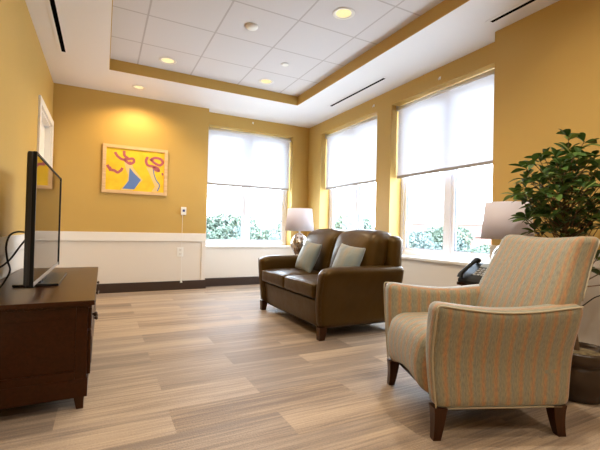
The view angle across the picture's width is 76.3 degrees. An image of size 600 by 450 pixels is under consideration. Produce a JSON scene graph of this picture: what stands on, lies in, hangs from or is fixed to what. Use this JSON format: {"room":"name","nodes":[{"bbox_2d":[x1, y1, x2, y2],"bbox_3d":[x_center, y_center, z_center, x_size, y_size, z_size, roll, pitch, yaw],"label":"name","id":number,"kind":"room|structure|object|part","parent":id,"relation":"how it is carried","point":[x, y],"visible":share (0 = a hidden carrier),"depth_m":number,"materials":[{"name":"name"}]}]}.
{"room":"care facility","nodes":[
{"label":"care facility","id":0,"kind":"room"},
{"bbox_2d":[0,0,53,279],"bbox_3d":[-1.370,-0.446,1.065,0.300,2.650,8.950,2,-1,-27],"label":"wall","id":1,"kind":"structure","parent":0,"point":[25,75],"depth_m":2.86,"materials":[{"name":"yellow paint"}]},
{"bbox_2d":[0,234,24,255],"bbox_3d":[-0.951,0.138,0.567,0.018,0.118,7.080,2,-1,-27],"label":"trim","id":2,"kind":"structure","parent":1,"relation":"attached to","point":[14,241],"depth_m":2.72,"materials":[{"name":"white"}]},
{"bbox_2d":[37,95,53,167],"bbox_3d":[-2.871,-0.198,4.178,0.140,2.152,1.104,2,-1,-27],"label":"door","id":3,"kind":"structure","parent":1,"relation":"in","point":[45,131],"depth_m":4.44,"materials":[{"name":"white wood"}]},
{"bbox_3d":[-2.898,-0.156,4.164,0.046,2.047,0.914,2,-1,-27],"label":"panel","id":4,"kind":"part","parent":3,"relation":"part of","materials":[{"name":"white wood"}]},
{"bbox_2d":[52,83,308,283],"bbox_3d":[-1.422,-0.393,5.838,3.990,2.650,0.420,2,-1,-27],"label":"wall","id":5,"kind":"structure","parent":0,"point":[84,119],"depth_m":5.24,"materials":[{"name":"yellow paint"}]},
{"bbox_2d":[60,231,205,241],"bbox_3d":[-2.237,0.159,5.171,1.924,0.118,0.018,2,-1,-27],"label":"trim","id":6,"kind":"structure","parent":5,"relation":"attached to","point":[64,235],"depth_m":5.13,"materials":[{"name":"white wood"}]},
{"bbox_2d":[102,143,167,195],"bbox_3d":[-2.221,-0.737,5.170,0.810,0.640,0.031,2,-1,-27],"label":"framed painting","id":7,"kind":"object","parent":5,"relation":"attached to","point":[125,169],"visible":1,"depth_m":5.16,"materials":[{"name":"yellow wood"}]},
{"bbox_2d":[96,276,259,293],"bbox_3d":[-1.504,0.865,5.642,3.699,0.126,0.176,2,-1,-27],"label":"baseboard","id":8,"kind":"structure","parent":5,"relation":"attached to","point":[228,281],"depth_m":5.40,"materials":[{"name":"brown wood"}]},
{"bbox_2d":[177,247,182,256],"bbox_3d":[-1.709,0.385,5.449,0.088,0.130,0.010,2,-1,-27],"label":"wall outlet","id":9,"kind":"object","parent":5,"relation":"attached to","point":[179,249],"visible":1,"depth_m":5.44,"materials":[{"name":"white plastic"}]},
{"bbox_2d":[180,207,185,282],"bbox_3d":[-1.671,0.283,5.447,0.072,1.078,0.047,2,-1,-27],"label":"station","id":10,"kind":"object","parent":5,"relation":"attached to","point":[183,209],"visible":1,"depth_m":5.44,"materials":[{"name":"white plastic"}]},
{"bbox_3d":[-1.666,-0.200,5.466,0.072,0.112,0.018,2,-1,-27],"label":"plate","id":11,"kind":"part","parent":10,"relation":"part of","materials":[{"name":"white plastic"}]},
{"bbox_2d":[200,242,205,279],"bbox_3d":[-1.420,0.523,5.597,0.062,0.561,0.012,2,-1,-27],"label":"trim","id":12,"kind":"structure","parent":5,"relation":"attached to","point":[203,244],"depth_m":5.59,"materials":[{"name":"beige paint"}]},
{"bbox_2d":[206,185,290,247],"bbox_3d":[-0.839,-0.575,6.208,1.465,1.870,0.278,2,-1,-27],"label":"window","id":13,"kind":"structure","parent":5,"relation":"in","point":[244,241],"depth_m":6.27,"materials":[{"name":"white plastic"}]},
{"bbox_3d":[-1.205,-0.600,6.133,0.652,1.746,0.045,2,-1,-27],"label":"sash","id":14,"kind":"part","parent":13,"relation":"part of","materials":[{"name":"white plastic"}]},
{"bbox_3d":[-0.845,0.345,6.166,1.465,0.030,0.208,2,-1,-27],"label":"sill","id":15,"kind":"part","parent":13,"relation":"part of","materials":[{"name":"white"}]},
{"bbox_3d":[-0.567,-0.581,6.463,0.652,1.746,0.045,2,-1,-27],"label":"sash","id":16,"kind":"part","parent":13,"relation":"part of","materials":[{"name":"clear glass"}]},
{"bbox_2d":[207,127,290,190],"bbox_3d":[-0.824,-1.058,6.203,1.460,0.905,0.060,2,-1,-27],"label":"roller shade","id":17,"kind":"object","parent":5,"relation":"attached to","point":[235,158],"visible":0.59,"depth_m":6.19,"materials":[{"name":"fabric"}]},
{"bbox_2d":[25,0,558,127],"bbox_3d":[0.437,-1.842,1.996,4.290,0.250,8.950,2,-1,-27],"label":"ceiling","id":18,"kind":"structure","parent":0,"point":[211,39],"depth_m":3.80,"materials":[{"name":"white paint"}]},
{"bbox_2d":[46,0,68,53],"bbox_3d":[-2.117,-1.762,3.328,0.088,0.004,1.320,2,-1,-27],"label":"ceiling vent","id":19,"kind":"object","parent":18,"relation":"in","point":[53,6],"visible":1,"depth_m":3.35,"materials":[{"name":"metal"}]},
{"bbox_2d":[132,85,145,89],"bbox_3d":[-2.036,-1.742,4.827,0.164,0.006,0.164,2,-1,-27],"label":"recessed light","id":20,"kind":"object","parent":18,"relation":"in","point":[139,87],"visible":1,"depth_m":4.83,"materials":[{"name":"white glass"}]},
{"bbox_2d":[159,57,176,63],"bbox_3d":[-1.497,-1.860,4.324,0.190,0.006,0.190,2,-1,-27],"label":"recessed light","id":21,"kind":"object","parent":18,"relation":"in","point":[166,60],"visible":1,"depth_m":4.32,"materials":[{"name":"white glass"}]},
{"bbox_2d":[246,23,257,30],"bbox_3d":[-0.446,-1.831,3.544,0.114,0.033,0.114,2,-1,-27],"label":"smoke detector","id":22,"kind":"object","parent":18,"relation":"attached to","point":[250,26],"visible":1,"depth_m":3.51,"materials":[{"name":"white plastic"}]},
{"bbox_2d":[259,79,273,83],"bbox_3d":[-0.431,-1.829,4.863,0.190,0.006,0.190,2,-1,-27],"label":"recessed light","id":23,"kind":"object","parent":18,"relation":"in","point":[263,81],"visible":1,"depth_m":4.86,"materials":[{"name":"white"}]},
{"bbox_2d":[109,0,469,105],"bbox_3d":[0.404,-1.782,1.962,2.387,0.125,6.520,2,-1,-27],"label":"trim","id":24,"kind":"structure","parent":18,"relation":"attached to","point":[445,7],"depth_m":4.45,"materials":[{"name":"yellow paint"}]},
{"bbox_2d":[333,7,354,19],"bbox_3d":[0.377,-1.827,3.299,0.190,0.006,0.190,2,-1,-27],"label":"recessed light","id":25,"kind":"object","parent":18,"relation":"in","point":[343,13],"visible":1,"depth_m":3.30,"materials":[{"name":"white glass"}]},
{"bbox_2d":[328,76,388,106],"bbox_3d":[0.699,-1.676,4.873,0.088,0.004,1.220,2,-1,-27],"label":"ceiling vent","id":26,"kind":"object","parent":18,"relation":"in","point":[383,78],"visible":1,"depth_m":4.79,"materials":[{"name":"white metal"}]},
{"bbox_2d":[485,0,539,24],"bbox_3d":[1.848,-1.674,2.627,0.088,0.004,1.235,2,-1,-27],"label":"ceiling vent","id":27,"kind":"object","parent":18,"relation":"in","point":[526,3],"visible":1,"depth_m":2.99,"materials":[{"name":"white metal"}]},
{"bbox_2d":[0,284,599,449],"bbox_3d":[0.368,1.032,1.964,4.290,0.200,8.950,2,-1,-27],"label":"floor","id":28,"kind":"structure","parent":0,"point":[208,368],"depth_m":2.03,"materials":[{"name":"wood"}]},
{"bbox_2d":[0,267,98,408],"bbox_3d":[-1.626,0.624,2.472,0.565,0.531,1.661,2,-1,-27],"label":"credenza","id":29,"kind":"object","parent":28,"relation":"on","point":[47,332],"visible":0.96,"depth_m":1.81,"materials":[{"name":"brown wood"}]},
{"bbox_2d":[0,231,24,287],"bbox_3d":[-1.558,0.192,2.096,0.115,0.322,0.313,1,-1,-2],"label":"power cable","id":30,"kind":"object","parent":29,"relation":"on","point":[10,234],"visible":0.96,"depth_m":2.01,"materials":[{"name":"black plastic"}]},
{"bbox_2d":[12,151,66,287],"bbox_3d":[-1.615,-0.004,2.396,0.225,0.720,1.240,2,-1,-27],"label":"television","id":31,"kind":"object","parent":29,"relation":"on","point":[43,184],"visible":1,"depth_m":2.09,"materials":[{"name":"black plastic"}]},
{"bbox_2d":[0,241,23,267],"bbox_3d":[-1.525,0.158,1.926,0.065,0.155,0.633,1,-1,-10],"label":"power cable","id":32,"kind":"object","parent":31,"relation":"hanging from","point":[22,243],"visible":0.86,"depth_m":2.06,"materials":[{"name":"black plastic"}]},
{"bbox_3d":[-1.089,0.858,1.881,0.050,0.075,0.050,2,-1,-27],"label":"leg","id":33,"kind":"part","parent":29,"relation":"part of","materials":[{"name":"brown wood"}]},
{"bbox_3d":[-1.163,0.629,2.121,0.020,0.215,0.513,2,-1,-27],"label":"cabinet door","id":34,"kind":"part","parent":29,"relation":"part of","materials":[{"name":"brown wood"}]},
{"bbox_3d":[-1.160,0.460,2.122,0.017,0.102,0.513,2,-1,-27],"label":"drawer","id":35,"kind":"part","parent":29,"relation":"part of","materials":[{"name":"brown wood"}]},
{"bbox_2d":[258,229,403,340],"bbox_3d":[0.228,0.492,3.861,0.870,0.916,1.472,2,-1,-27],"label":"sofa","id":36,"kind":"object","parent":28,"relation":"on","point":[326,297],"visible":0.88,"depth_m":3.37,"materials":[{"name":"brown leather"}]},
{"bbox_3d":[-0.404,0.886,4.244,0.070,0.105,0.070,2,-1,-27],"label":"leg","id":37,"kind":"part","parent":36,"relation":"part of","materials":[{"name":"brown wood"}]},
{"bbox_3d":[-0.074,0.604,4.440,0.859,0.505,0.166,2,-1,-27],"label":"arm","id":38,"kind":"part","parent":36,"relation":"part of","materials":[{"name":"brown leather"}]},
{"bbox_2d":[284,274,317,298],"bbox_3d":[0.267,0.548,3.554,0.660,0.147,0.574,2,-1,-27],"label":"seat cushion","id":39,"kind":"object","parent":36,"relation":"on","point":[303,285],"depth_m":3.39,"materials":[{"name":"brown leather"}]},
{"bbox_2d":[295,240,321,272],"bbox_3d":[0.085,0.330,4.023,0.181,0.331,0.338,2,-1,-22],"label":"throw pillow","id":40,"kind":"object","parent":36,"relation":"on","point":[309,253],"visible":0.96,"depth_m":3.92,"materials":[{"name":"fabric"}]},
{"bbox_3d":[0.174,0.888,3.124,0.070,0.105,0.070,2,-1,-27],"label":"leg","id":41,"kind":"part","parent":36,"relation":"part of","materials":[{"name":"brown wood"}]},
{"bbox_2d":[305,229,344,270],"bbox_3d":[0.264,0.295,4.245,0.353,0.512,0.645,2,-1,-27],"label":"cushion","id":42,"kind":"object","parent":36,"relation":"on","point":[327,238],"depth_m":4.02,"materials":[{"name":"brown leather"}]},
{"bbox_2d":[332,244,365,266],"bbox_3d":[0.417,0.334,3.401,0.174,0.326,0.345,2,-1,-33],"label":"throw pillow","id":43,"kind":"object","parent":36,"relation":"on","point":[346,255],"visible":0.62,"depth_m":3.33,"materials":[{"name":"fabric"}]},
{"bbox_3d":[0.525,0.605,3.279,0.859,0.505,0.166,2,-1,-27],"label":"arm","id":44,"kind":"part","parent":36,"relation":"part of","materials":[{"name":"brown leather"}]},
{"bbox_2d":[330,229,390,266],"bbox_3d":[0.563,0.295,3.668,0.353,0.512,0.645,2,-1,-27],"label":"cushion","id":45,"kind":"object","parent":36,"relation":"on","point":[376,243],"depth_m":3.42,"materials":[{"name":"brown leather"}]},
{"bbox_3d":[0.537,0.476,4.020,0.176,0.775,1.420,2,-1,-27],"label":"frame","id":46,"kind":"part","parent":36,"relation":"part of","materials":[{"name":"brown leather"}]},
{"bbox_2d":[457,281,471,285],"bbox_3d":[1.524,0.706,2.882,0.500,0.527,0.420,2,-1,-27],"label":"end table","id":47,"kind":"object","parent":28,"relation":"on","point":[458,283],"visible":0.05,"depth_m":2.92,"materials":[{"name":"brown wood"}]},
{"bbox_2d":[457,257,488,284],"bbox_3d":[1.327,0.343,2.846,0.248,0.187,0.213,2,-1,-29],"label":"telephone","id":48,"kind":"object","parent":47,"relation":"on","point":[474,271],"visible":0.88,"depth_m":2.86,"materials":[{"name":"black plastic"}]},
{"bbox_2d":[480,201,533,259],"bbox_3d":[1.583,0.130,2.922,0.366,0.630,0.366,2,-1,-27],"label":"table lamp","id":49,"kind":"object","parent":47,"relation":"on","point":[496,224],"visible":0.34,"depth_m":2.80,"materials":[{"name":"white fabric"}]},
{"bbox_3d":[1.587,-0.030,2.924,0.366,0.280,0.366,2,-1,-27],"label":"lamp shade","id":50,"kind":"part","parent":49,"relation":"part of","materials":[{"name":"fabric"}]},
{"bbox_2d":[384,234,599,440],"bbox_3d":[0.936,0.496,2.000,0.847,0.900,0.729,1,-1,-5],"label":"armchair","id":51,"kind":"object","parent":28,"relation":"on","point":[507,339],"visible":1,"depth_m":1.69,"materials":[{"name":"fabric"}]},
{"bbox_3d":[0.549,0.868,2.254,0.060,0.142,0.060,1,-1,-5],"label":"leg","id":52,"kind":"part","parent":51,"relation":"part of","materials":[{"name":"brown wood"}]},
{"bbox_3d":[0.835,0.641,1.989,0.650,0.320,0.490,1,-1,-5],"label":"seat","id":53,"kind":"part","parent":51,"relation":"part of","materials":[{"name":"fabric"}]},
{"bbox_3d":[0.850,0.579,2.290,0.687,0.460,0.130,1,-1,-5],"label":"arm","id":54,"kind":"part","parent":51,"relation":"part of","materials":[{"name":"fabric"}]},
{"bbox_3d":[0.604,0.863,1.672,0.060,0.142,0.060,1,-1,-5],"label":"leg","id":55,"kind":"part","parent":51,"relation":"part of","materials":[{"name":"brown wood"}]},
{"bbox_3d":[0.905,0.573,1.698,0.687,0.460,0.130,1,-1,-5],"label":"arm","id":56,"kind":"part","parent":51,"relation":"part of","materials":[{"name":"fabric"}]},
{"bbox_3d":[1.183,0.434,2.024,0.353,0.765,0.643,1,-1,-5],"label":"backrest","id":57,"kind":"part","parent":51,"relation":"part of","materials":[{"name":"fabric"}]},
{"bbox_3d":[1.160,0.877,1.731,0.067,0.142,0.062,1,-1,-5],"label":"leg","id":58,"kind":"part","parent":51,"relation":"part of","materials":[{"name":"brown wood"}]},
{"bbox_2d":[499,129,599,403],"bbox_3d":[1.630,0.197,2.304,0.750,1.538,0.626,1,-1,10],"label":"potted plant","id":59,"kind":"object","parent":28,"relation":"on","point":[584,387],"visible":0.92,"depth_m":2.22,"materials":[{"name":"green plant"}]},
{"bbox_3d":[1.642,0.097,2.297,0.599,1.262,0.444,1,-1,9],"label":"stem","id":60,"kind":"part","parent":59,"relation":"part of","materials":[{"name":"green plant"}]},
{"bbox_3d":[1.560,0.826,2.152,0.320,0.272,0.320,2,-1,-27],"label":"pot","id":61,"kind":"part","parent":59,"relation":"part of","materials":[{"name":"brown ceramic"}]},
{"bbox_3d":[-0.018,0.683,4.899,0.500,0.545,0.500,2,-1,-27],"label":"end table","id":62,"kind":"object","parent":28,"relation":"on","visible":0},
{"bbox_2d":[285,208,313,254],"bbox_3d":[-0.007,0.095,4.825,0.366,0.630,0.366,2,-1,-27],"label":"table lamp","id":63,"kind":"object","parent":62,"relation":"on","point":[298,219],"visible":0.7,"depth_m":4.70,"materials":[{"name":"white fabric"}]},
{"bbox_3d":[-0.003,-0.065,4.827,0.366,0.280,0.366,2,-1,-27],"label":"lamp shade","id":64,"kind":"part","parent":63,"relation":"part of","materials":[{"name":"fabric"}]},
{"bbox_2d":[307,0,599,345],"bbox_3d":[2.109,-0.341,2.884,0.425,2.650,8.390,2,-1,-27],"label":"wall","id":65,"kind":"structure","parent":0,"point":[545,63],"depth_m":3.12,"materials":[{"name":"yellow paint"}]},
{"bbox_2d":[329,185,360,229],"bbox_3d":[0.753,-0.543,5.628,0.278,1.870,1.430,2,-1,-27],"label":"window","id":66,"kind":"structure","parent":65,"relation":"in","point":[356,199],"depth_m":5.67,"materials":[{"name":"white plastic"}]},
{"bbox_3d":[1.004,-0.556,5.363,0.045,1.746,0.634,2,-1,-27],"label":"sash","id":67,"kind":"part","parent":66,"relation":"part of","materials":[{"name":"white plastic"}]},
{"bbox_2d":[325,116,376,189],"bbox_3d":[0.755,-1.026,5.627,0.060,0.905,1.424,2,-1,-27],"label":"roller shade","id":68,"kind":"object","parent":65,"relation":"attached to","point":[351,150],"visible":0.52,"depth_m":5.59,"materials":[{"name":"fabric"}]},
{"bbox_2d":[396,69,493,178],"bbox_3d":[1.547,-1.025,4.093,0.060,0.905,1.471,2,-1,-27],"label":"roller shade","id":69,"kind":"object","parent":65,"relation":"attached to","point":[450,128],"visible":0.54,"depth_m":4.04,"materials":[{"name":"fabric"}]},
{"bbox_2d":[400,169,490,265],"bbox_3d":[1.545,-0.541,4.094,0.278,1.870,1.477,2,-1,-27],"label":"window","id":70,"kind":"structure","parent":65,"relation":"in","point":[449,252],"depth_m":4.13,"materials":[{"name":"white plastic"}]},
{"bbox_3d":[1.470,-0.555,4.462,0.045,1.746,0.658,2,-1,-27],"label":"sash","id":71,"kind":"part","parent":70,"relation":"part of","materials":[{"name":"clear glass"}]},
{"bbox_3d":[1.492,0.378,4.067,0.208,0.030,1.477,2,-1,-27],"label":"sill","id":72,"kind":"part","parent":70,"relation":"part of","materials":[{"name":"white"}]},
{"bbox_3d":[1.802,-0.554,3.819,0.045,1.746,0.658,2,-1,-27],"label":"sash","id":73,"kind":"part","parent":70,"relation":"part of","materials":[{"name":"white plastic"}]},
{"bbox_2d":[490,245,599,267],"bbox_3d":[2.730,0.233,1.166,0.018,0.118,4.765,2,-1,-27],"label":"trim","id":74,"kind":"structure","parent":65,"relation":"attached to","point":[596,264],"depth_m":3.22,"materials":[{"name":"white"}]},
{"bbox_2d":[471,232,490,247],"bbox_3d":[24.688,3.441,43.407,9.400,5.100,9.400,1,-1,23],"label":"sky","id":75,"kind":"structure","parent":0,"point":[477,241],"depth_m":40.84,"materials":[{"name":"white"}]},
{"label":"outside","id":76,"kind":"structure","parent":0,"visible":0},
{"bbox_3d":[-1.154,6.389,110.839,220.000,0.500,182.000,2,-1,-27],"label":"ground","id":77,"kind":"structure","parent":76,"visible":0},
{"bbox_2d":[206,228,217,238],"bbox_3d":[-8.472,2.613,29.094,4.497,4.841,4.181,1,-1,37],"label":"tree","id":78,"kind":"object","parent":77,"relation":"on","point":[209,234],"visible":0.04,"depth_m":28.62,"materials":[{"name":"green plant"}]},
{"bbox_2d":[212,225,239,238],"bbox_3d":[-7.208,2.538,32.538,4.826,5.131,3.731,2,-1,-12],"label":"tree","id":79,"kind":"object","parent":77,"relation":"on","point":[220,232],"visible":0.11,"depth_m":31.71,"materials":[{"name":"green plant"}]},
{"bbox_2d":[207,211,258,230],"bbox_3d":[-6.342,1.989,35.391,5.887,6.336,5.473,1,-1,-1],"label":"tree","id":80,"kind":"object","parent":77,"relation":"on","point":[217,220],"visible":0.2,"depth_m":33.66,"materials":[{"name":"green plant"}]},
{"bbox_2d":[225,226,264,239],"bbox_3d":[-4.717,2.610,32.401,4.802,5.104,4.649,2,-1,-18],"label":"tree","id":81,"kind":"object","parent":77,"relation":"on","point":[237,229],"visible":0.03,"depth_m":31.83,"materials":[{"name":"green plant"}]},
{"bbox_2d":[250,229,278,239],"bbox_3d":[-3.521,2.756,32.158,3.536,4.862,4.574,2,-1,-26],"label":"tree","id":82,"kind":"object","parent":77,"relation":"on","point":[259,234],"visible":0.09,"depth_m":30.77,"materials":[{"name":"green plant"}]},
{"bbox_2d":[255,227,277,239],"bbox_3d":[-2.549,2.719,33.850,4.338,5.023,4.667,2,-1,-28],"label":"tree","id":83,"kind":"object","parent":77,"relation":"on","point":[265,231],"visible":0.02,"depth_m":32.56,"materials":[{"name":"green plant"}]},
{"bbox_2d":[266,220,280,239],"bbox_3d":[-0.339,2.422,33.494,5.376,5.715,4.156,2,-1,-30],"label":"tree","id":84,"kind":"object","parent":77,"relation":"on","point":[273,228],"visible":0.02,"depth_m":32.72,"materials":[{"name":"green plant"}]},
{"bbox_2d":[270,234,279,239],"bbox_3d":[-1.376,2.918,30.169,4.188,4.597,4.325,2,-1,-29],"label":"tree","id":85,"kind":"object","parent":77,"relation":"on","point":[276,235],"visible":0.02,"depth_m":29.70,"materials":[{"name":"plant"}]},
{"bbox_2d":[334,211,374,230],"bbox_3d":[3.877,2.068,34.733,6.262,6.658,4.841,1,-1,30],"label":"tree","id":86,"kind":"object","parent":77,"relation":"on","point":[339,223],"visible":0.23,"depth_m":33.11,"materials":[{"name":"green plant"}]},
{"bbox_2d":[408,230,440,257],"bbox_3d":[10.390,2.973,34.305,4.691,5.149,4.845,1,-1,11],"label":"tree","id":87,"kind":"object","parent":77,"relation":"on","point":[417,240],"visible":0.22,"depth_m":33.02,"materials":[{"name":"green plant"}]},
{"bbox_2d":[412,228,442,243],"bbox_3d":[13.146,2.967,39.638,5.094,5.415,3.938,1,-1,18],"label":"tree","id":88,"kind":"object","parent":77,"relation":"on","point":[439,240],"visible":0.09,"depth_m":38.14,"materials":[{"name":"green plant"}]},
{"bbox_2d":[410,221,481,246],"bbox_3d":[27.128,2.915,66.647,14.400,6.800,10.400,1,-1,22],"label":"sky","id":89,"kind":"structure","parent":77,"relation":"on","point":[415,225],"depth_m":62.87,"materials":[{"name":"white"}]},
{"bbox_2d":[424,225,473,247],"bbox_3d":[15.071,2.800,40.152,5.440,5.856,5.058,2,-1,-16],"label":"tree","id":90,"kind":"object","parent":77,"relation":"on","point":[465,231],"visible":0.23,"depth_m":38.53,"materials":[{"name":"green plant"}]},
{"bbox_2d":[437,235,470,260],"bbox_3d":[15.317,3.272,38.772,4.455,4.890,4.602,1,-1,4],"label":"tree","id":91,"kind":"object","parent":77,"relation":"on","point":[461,242],"visible":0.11,"depth_m":37.80,"materials":[{"name":"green plant"}]},
{"bbox_2d":[453,244,489,260],"bbox_3d":[12.591,3.426,27.882,3.628,4.200,3.902,1,-1,33],"label":"tree","id":92,"kind":"object","parent":77,"relation":"on","point":[479,247],"visible":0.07,"depth_m":26.91,"materials":[{"name":"green plant"}]},
{"bbox_2d":[477,249,489,262],"bbox_3d":[12.781,3.553,25.930,2.844,3.910,3.678,1,-1,6],"label":"tree","id":93,"kind":"object","parent":77,"relation":"on","point":[482,250],"visible":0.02,"depth_m":25.30,"materials":[{"name":"green plant"}]}
]}

